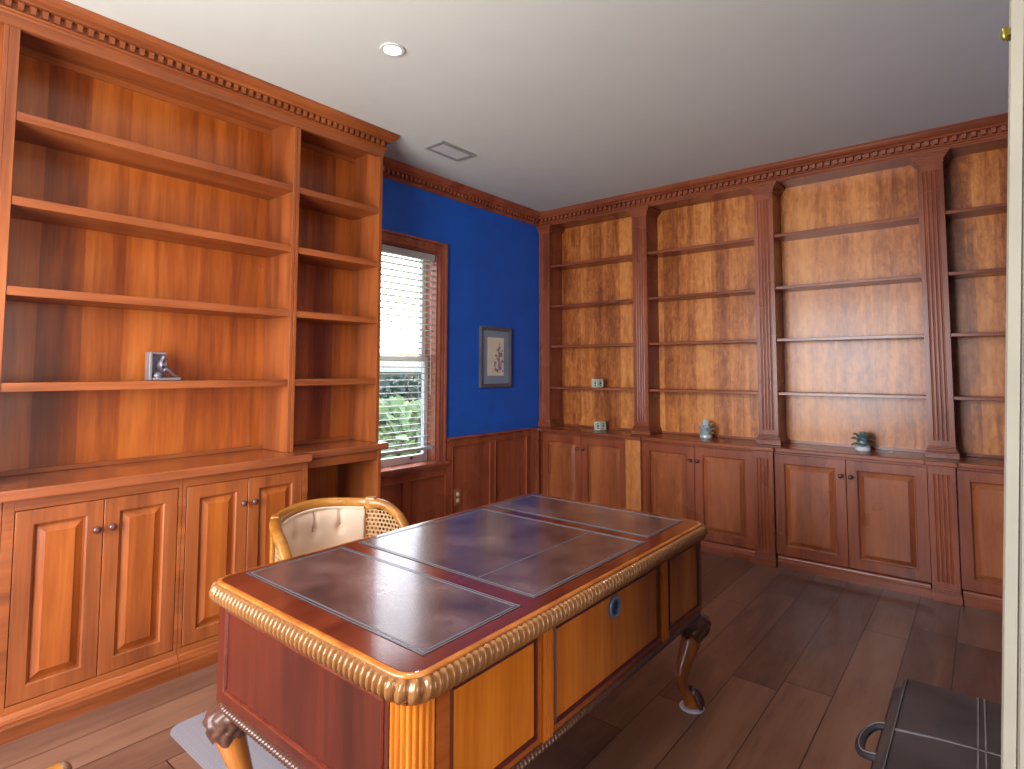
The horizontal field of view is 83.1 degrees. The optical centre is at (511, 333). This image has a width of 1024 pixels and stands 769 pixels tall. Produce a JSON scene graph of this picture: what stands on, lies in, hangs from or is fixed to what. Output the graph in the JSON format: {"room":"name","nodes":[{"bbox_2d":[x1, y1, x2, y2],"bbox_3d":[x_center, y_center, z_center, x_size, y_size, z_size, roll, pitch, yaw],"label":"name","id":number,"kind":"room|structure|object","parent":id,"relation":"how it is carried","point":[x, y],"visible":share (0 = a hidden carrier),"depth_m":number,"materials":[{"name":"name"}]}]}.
{"room":"home office","nodes":[
{"label":"home office","id":0,"kind":"room"},
{"bbox_2d":[337,177,538,496],"bbox_3d":[-1.494,0.151,3.741,0.185,2.957,6.100,-3,-5,39],"label":"wall","id":1,"kind":"structure","parent":0,"point":[493,258],"depth_m":5.09,"materials":[{"name":"paint"}]},
{"bbox_2d":[0,0,399,157],"bbox_3d":[-1.833,-1.305,2.887,0.479,0.155,2.847,-3,-5,39],"label":"trim","id":2,"kind":"structure","parent":1,"relation":"attached to","point":[64,22],"depth_m":2.83,"materials":[{"name":"brown wood"}]},
{"bbox_2d":[380,241,449,478],"bbox_3d":[-0.888,0.191,4.418,0.223,1.745,0.953,-3,-5,39],"label":"window","id":3,"kind":"structure","parent":1,"relation":"in","point":[424,461],"depth_m":4.67,"materials":[{"name":"brown wood"}]},
{"bbox_2d":[379,244,434,455],"bbox_3d":[-0.876,0.119,4.405,0.064,1.570,0.733,-3,-5,39],"label":"blind","id":4,"kind":"object","parent":3,"relation":"attached to","point":[388,249],"visible":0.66,"depth_m":4.50,"materials":[{"name":"white plastic"}]},
{"bbox_2d":[382,229,447,461],"bbox_3d":[-0.839,0.117,4.375,0.030,1.777,0.945,-3,-5,39],"label":"trim","id":5,"kind":"structure","parent":1,"relation":"attached to","point":[440,248],"depth_m":4.68,"materials":[{"name":"brown wood"}]},
{"bbox_2d":[380,431,529,532],"bbox_3d":[-0.498,1.288,4.722,0.030,0.814,2.104,-3,-5,39],"label":"trim","id":6,"kind":"structure","parent":1,"relation":"attached to","point":[486,470],"depth_m":4.87,"materials":[{"name":"brown wood"}]},
{"bbox_2d":[454,489,460,505],"bbox_3d":[-0.451,1.348,4.768,0.016,0.130,0.075,-3,-5,39],"label":"power outlet","id":7,"kind":"object","parent":1,"relation":"attached to","point":[457,493],"visible":1,"depth_m":4.76,"materials":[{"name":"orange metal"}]},
{"bbox_2d":[383,156,539,226],"bbox_3d":[-0.389,-1.193,4.952,0.095,0.117,2.183,-3,-5,39],"label":"trim","id":8,"kind":"structure","parent":1,"relation":"attached to","point":[394,170],"depth_m":4.84,"materials":[{"name":"brown wood"}]},
{"bbox_2d":[446,428,530,441],"bbox_3d":[-0.176,0.891,5.123,0.050,0.033,1.103,-3,-5,39],"label":"trim","id":9,"kind":"structure","parent":1,"relation":"attached to","point":[490,434],"depth_m":5.05,"materials":[{"name":"brown wood"}]},
{"bbox_2d":[479,326,511,387],"bbox_3d":[-0.146,0.210,5.217,0.026,0.544,0.427,-3,-5,39],"label":"framed picture","id":10,"kind":"object","parent":1,"relation":"attached to","point":[495,343],"visible":1,"depth_m":5.21,"materials":[{"name":"black metal"}]},
{"bbox_2d":[487,337,503,375],"bbox_3d":[-0.147,0.205,5.222,0.002,0.344,0.222,-3,-5,39],"label":"print","id":11,"kind":"object","parent":10,"relation":"attached to","point":[495,345],"depth_m":5.22,"materials":[{"name":"beige paper"}]},
{"bbox_2d":[539,112,1007,225],"bbox_3d":[1.868,-1.214,4.473,4.195,0.125,0.125,-3,-5,39],"label":"trim","id":12,"kind":"structure","parent":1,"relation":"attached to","point":[993,128],"depth_m":4.24,"materials":[{"name":"red wood"}]},
{"bbox_2d":[0,551,1002,768],"bbox_3d":[0.838,1.573,1.737,6.220,0.120,6.100,-3,-5,39],"label":"floor","id":13,"kind":"structure","parent":0,"point":[791,666],"depth_m":2.52,"materials":[{"name":"brown wood"}]},
{"bbox_2d":[0,503,1,537],"bbox_3d":[-2.422,1.074,1.972,0.541,0.892,0.921,-3,-5,39],"label":"base cabinet","id":14,"kind":"object","parent":13,"relation":"on","point":[0,503],"visible":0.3,"depth_m":2.20,"materials":[{"name":"brown wood"}]},
{"bbox_2d":[0,439,388,502],"bbox_3d":[-1.826,0.653,2.731,0.538,0.043,2.808,-3,-5,39],"label":"countertop","id":15,"kind":"structure","parent":14,"relation":"on","point":[70,481],"depth_m":2.71,"materials":[{"name":"brown wood"}]},
{"bbox_2d":[0,22,9,183],"bbox_3d":[-2.444,-0.423,2.058,0.292,2.016,0.879,-3,-5,39],"label":"bookcase","id":16,"kind":"object","parent":15,"relation":"on","point":[4,28],"visible":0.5,"depth_m":2.34,"materials":[{"name":"brown wood"}]},
{"bbox_2d":[0,25,297,476],"bbox_3d":[-1.760,-0.370,2.891,0.292,2.016,1.280,-3,-5,39],"label":"bookcase","id":17,"kind":"object","parent":15,"relation":"on","point":[141,213],"visible":0.8,"depth_m":2.88,"materials":[{"name":"brown wood"}]},
{"bbox_2d":[144,352,180,380],"bbox_3d":[-1.749,0.163,2.896,0.093,0.142,0.137,-3,-5,39],"label":"bookend","id":18,"kind":"object","parent":17,"relation":"on","point":[155,367],"visible":1,"depth_m":2.86,"materials":[{"name":"grey metal"}]},
{"bbox_2d":[290,127,382,451],"bbox_3d":[-1.160,-0.323,3.623,0.292,2.016,0.611,-3,-5,39],"label":"bookcase","id":19,"kind":"object","parent":15,"relation":"on","point":[335,381],"visible":0.59,"depth_m":3.75,"materials":[{"name":"brown wood"}]},
{"bbox_2d":[46,761,71,768],"bbox_3d":[-0.728,1.036,0.775,0.615,0.814,0.615,-3,-5,39],"label":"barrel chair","id":20,"kind":"object","parent":13,"relation":"on","point":[63,765],"visible":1,"depth_m":1.09,"materials":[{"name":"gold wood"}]},
{"bbox_2d":[0,479,182,744],"bbox_3d":[-1.926,1.112,2.577,0.541,0.892,0.641,-3,-5,39],"label":"base cabinet","id":21,"kind":"object","parent":13,"relation":"on","point":[89,581],"visible":0.93,"depth_m":2.40,"materials":[{"name":"brown wood"}]},
{"bbox_2d":[170,711,287,768],"bbox_3d":[-0.571,1.546,2.348,1.070,0.004,1.145,-3,-5,39],"label":"chair mat","id":22,"kind":"object","parent":13,"relation":"on","point":[190,734],"visible":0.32,"depth_m":2.13,"materials":[{"name":"white plastic"}]},
{"bbox_2d":[269,496,409,562],"bbox_3d":[-0.678,1.136,2.368,0.615,0.814,0.615,-3,-5,42],"label":"barrel chair","id":23,"kind":"object","parent":22,"relation":"on","point":[308,526],"visible":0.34,"depth_m":2.59,"materials":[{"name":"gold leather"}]},
{"bbox_2d":[275,507,365,560],"bbox_3d":[-0.857,0.953,2.542,0.111,0.351,0.431,-3,-5,42],"label":"cushion","id":24,"kind":"object","parent":23,"relation":"on","point":[305,529],"depth_m":2.58,"materials":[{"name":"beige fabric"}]},
{"bbox_2d":[177,462,307,676],"bbox_3d":[-1.517,1.144,3.074,0.541,0.892,0.644,-3,-5,39],"label":"base cabinet","id":25,"kind":"object","parent":13,"relation":"on","point":[226,517],"visible":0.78,"depth_m":2.81,"materials":[{"name":"brown wood"}]},
{"bbox_2d":[307,450,380,536],"bbox_3d":[-1.174,1.175,3.563,0.442,0.892,0.544,-3,-5,39],"label":"desk unit","id":26,"kind":"object","parent":13,"relation":"on","point":[359,476],"visible":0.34,"depth_m":3.74,"materials":[{"name":"brown wood"}]},
{"bbox_2d":[202,494,710,768],"bbox_3d":[-0.051,1.151,2.091,0.978,0.761,1.690,-3,-5,39],"label":"executive desk","id":27,"kind":"object","parent":13,"relation":"on","point":[476,638],"visible":1,"depth_m":1.63,"materials":[{"name":"brown wood"}]},
{"bbox_2d":[530,431,540,493],"bbox_3d":[0.330,1.348,5.650,0.125,0.814,0.413,-3,-5,39],"label":"pilaster","id":28,"kind":"object","parent":13,"relation":"on","point":[535,437],"visible":0.09,"depth_m":5.50,"materials":[{"name":"red wood"}]},
{"bbox_2d":[541,432,625,508],"bbox_3d":[0.733,1.329,5.327,0.905,0.813,0.404,-3,-5,39],"label":"base cabinet","id":29,"kind":"object","parent":13,"relation":"on","point":[592,469],"visible":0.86,"depth_m":5.18,"materials":[{"name":"red wood"}]},
{"bbox_2d":[530,426,1003,470],"bbox_3d":[1.901,0.849,4.390,4.191,0.030,0.417,-3,-5,39],"label":"countertop","id":30,"kind":"structure","parent":29,"relation":"on","point":[994,464],"depth_m":4.12,"materials":[{"name":"red wood"}]},
{"bbox_2d":[536,224,564,426],"bbox_3d":[0.396,-0.079,5.776,0.170,1.985,0.277,-3,-5,39],"label":"pilaster","id":31,"kind":"object","parent":30,"relation":"on","point":[550,236],"visible":1,"depth_m":5.73,"materials":[{"name":"red wood"}]},
{"bbox_2d":[551,212,633,430],"bbox_3d":[0.799,-0.156,5.489,0.903,2.105,0.217,-3,-5,39],"label":"bookcase","id":32,"kind":"object","parent":30,"relation":"on","point":[596,266],"visible":0.77,"depth_m":5.57,"materials":[{"name":"brown wood"}]},
{"bbox_2d":[592,379,602,387],"bbox_3d":[0.799,0.461,5.402,0.080,0.078,0.080,2,-4,-32],"label":"ornament","id":33,"kind":"object","parent":32,"relation":"on","point":[597,383],"visible":1,"depth_m":5.38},
{"bbox_2d":[594,421,605,430],"bbox_3d":[0.818,0.852,5.361,0.080,0.078,0.080,3,-5,-38],"label":"ornament","id":34,"kind":"object","parent":30,"relation":"on","point":[598,425],"visible":1,"depth_m":5.34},
{"bbox_2d":[625,205,661,434],"bbox_3d":[1.183,-0.117,5.132,0.223,1.985,0.277,-3,-5,39],"label":"pilaster","id":35,"kind":"object","parent":30,"relation":"on","point":[644,218],"visible":1,"depth_m":5.07,"materials":[{"name":"red wood"}]},
{"bbox_2d":[648,189,758,439],"bbox_3d":[1.607,-0.195,4.828,0.904,2.105,0.217,-3,-5,39],"label":"bookcase","id":36,"kind":"object","parent":30,"relation":"on","point":[706,299],"visible":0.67,"depth_m":4.88,"materials":[{"name":"brown wood"}]},
{"bbox_2d":[697,419,714,438],"bbox_3d":[1.587,0.775,4.736,0.142,0.157,0.146,-3,-5,39],"label":"ornament","id":37,"kind":"object","parent":30,"relation":"on","point":[706,430],"visible":1,"depth_m":4.70,"materials":[{"name":"silver metal"}]},
{"bbox_2d":[746,181,788,445],"bbox_3d":[1.992,-0.157,4.471,0.223,1.985,0.277,-3,-5,39],"label":"pilaster","id":38,"kind":"object","parent":30,"relation":"on","point":[766,196],"visible":1,"depth_m":4.40,"materials":[{"name":"red wood"}]},
{"bbox_2d":[774,158,927,452],"bbox_3d":[2.416,-0.235,4.167,0.905,2.105,0.217,-3,-5,39],"label":"bookcase","id":39,"kind":"object","parent":30,"relation":"on","point":[854,355],"visible":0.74,"depth_m":4.21,"materials":[{"name":"brown wood"}]},
{"bbox_2d":[850,432,874,451],"bbox_3d":[2.438,0.744,4.013,0.146,0.132,0.146,-3,-5,39],"label":"potted plant","id":40,"kind":"object","parent":30,"relation":"on","point":[863,438],"visible":1,"depth_m":3.98,"materials":[{"name":"green plant"}]},
{"bbox_2d":[908,147,960,459],"bbox_3d":[2.801,-0.196,3.810,0.223,1.985,0.277,-3,-5,39],"label":"pilaster","id":41,"kind":"object","parent":30,"relation":"on","point":[930,166],"visible":1,"depth_m":3.74,"materials":[{"name":"red wood"}]},
{"bbox_2d":[945,139,1007,458],"bbox_3d":[3.230,-0.275,3.501,0.919,2.105,0.217,-3,-5,39],"label":"bookcase","id":42,"kind":"object","parent":30,"relation":"on","point":[976,175],"visible":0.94,"depth_m":3.76,"materials":[{"name":"brown wood"}]},
{"bbox_2d":[625,439,642,510],"bbox_3d":[1.137,1.308,4.990,0.155,0.814,0.413,-3,-5,39],"label":"pilaster","id":43,"kind":"object","parent":13,"relation":"on","point":[633,448],"visible":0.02,"depth_m":4.84,"materials":[{"name":"brown wood"}]},
{"bbox_2d":[642,440,754,561],"bbox_3d":[1.544,1.289,4.664,0.899,0.813,0.404,-3,-5,39],"label":"base cabinet","id":44,"kind":"object","parent":13,"relation":"on","point":[713,487],"visible":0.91,"depth_m":4.47,"materials":[{"name":"red wood"}]},
{"bbox_2d":[753,450,778,567],"bbox_3d":[1.946,1.269,4.330,0.155,0.814,0.413,-3,-5,39],"label":"pilaster","id":45,"kind":"object","parent":13,"relation":"on","point":[765,554],"visible":0.72,"depth_m":4.18,"materials":[{"name":"red wood"}]},
{"bbox_2d":[774,452,931,597],"bbox_3d":[2.353,1.250,4.003,0.900,0.813,0.404,-3,-5,39],"label":"base cabinet","id":46,"kind":"object","parent":13,"relation":"on","point":[860,521],"visible":0.99,"depth_m":3.84,"materials":[{"name":"red wood"}]},
{"bbox_2d":[855,678,1001,768],"bbox_3d":[1.177,1.292,1.446,0.577,0.403,0.864,-3,-5,39],"label":"case","id":47,"kind":"object","parent":13,"relation":"on","point":[926,726],"visible":0.98,"depth_m":1.61,"materials":[{"name":"black leather"}]},
{"bbox_2d":[927,465,963,605],"bbox_3d":[2.755,1.229,3.668,0.155,0.814,0.413,-3,-5,39],"label":"pilaster","id":48,"kind":"object","parent":13,"relation":"on","point":[942,481],"visible":0.77,"depth_m":3.52,"materials":[{"name":"red wood"}]},
{"bbox_2d":[956,468,1003,612],"bbox_3d":[3.168,1.210,3.337,0.914,0.813,0.404,-3,-5,39],"label":"base cabinet","id":49,"kind":"object","parent":13,"relation":"on","point":[980,493],"visible":0.65,"depth_m":3.43,"materials":[{"name":"red wood"}]},
{"bbox_2d":[65,0,1008,211],"bbox_3d":[0.844,-1.488,1.928,6.220,0.100,6.100,-3,-5,39],"label":"ceiling","id":50,"kind":"structure","parent":0,"point":[557,103],"depth_m":3.02,"materials":[{"name":"paint"}]},
{"bbox_2d":[380,42,404,56],"bbox_3d":[-0.582,-1.381,2.809,0.122,0.008,0.122,-3,-5,39],"label":"recessed light","id":51,"kind":"object","parent":50,"relation":"in","point":[390,49],"visible":1,"depth_m":2.80,"materials":[{"name":"white plastic"}]},
{"bbox_2d":[424,141,475,161],"bbox_3d":[-0.438,-1.299,4.111,0.190,0.010,0.335,-3,-5,39],"label":"ceiling vent","id":52,"kind":"object","parent":50,"relation":"in","point":[443,148],"visible":1,"depth_m":4.10,"materials":[{"name":"white metal"}]},
{"bbox_3d":[1.801,-0.057,0.287,2.472,2.957,0.120,-3,-5,39],"label":"wall","id":53,"kind":"structure","parent":0,"visible":0},
{"bbox_2d":[1000,0,1023,768],"bbox_3d":[0.910,-0.013,1.004,0.215,2.955,0.145,-3,-5,39],"label":"trim","id":54,"kind":"structure","parent":53,"relation":"attached to","point":[1012,711],"depth_m":0.97,"materials":[{"name":"beige paint"}]},
{"label":"outside","id":55,"kind":"structure","parent":0,"visible":0},
{"bbox_3d":[-19.713,4.527,41.787,76.300,0.120,100.000,-3,-5,39],"label":"ground","id":56,"kind":"structure","parent":55,"visible":0},
{"bbox_2d":[379,394,420,458],"bbox_3d":[-2.323,1.955,11.121,2.403,1.557,2.380,-3,-5,39],"label":"bush","id":57,"kind":"object","parent":56,"relation":"on","point":[390,402],"visible":0.3,"depth_m":10.47,"materials":[{"name":"green plant"}]},
{"bbox_2d":[379,374,420,401],"bbox_3d":[-2.903,2.074,16.287,3.706,1.993,3.311,-3,-5,39],"label":"shrub","id":58,"kind":"object","parent":56,"relation":"on","point":[400,390],"visible":0.1,"depth_m":15.57,"materials":[{"name":"green plant"}]},
{"bbox_2d":[380,361,420,382],"bbox_3d":[-11.985,4.079,59.418,30.000,3.000,9.000,1,-4,-11],"label":"house","id":59,"kind":"structure","parent":56,"relation":"on","point":[382,363],"depth_m":55.77,"materials":[{"name":"grey"}]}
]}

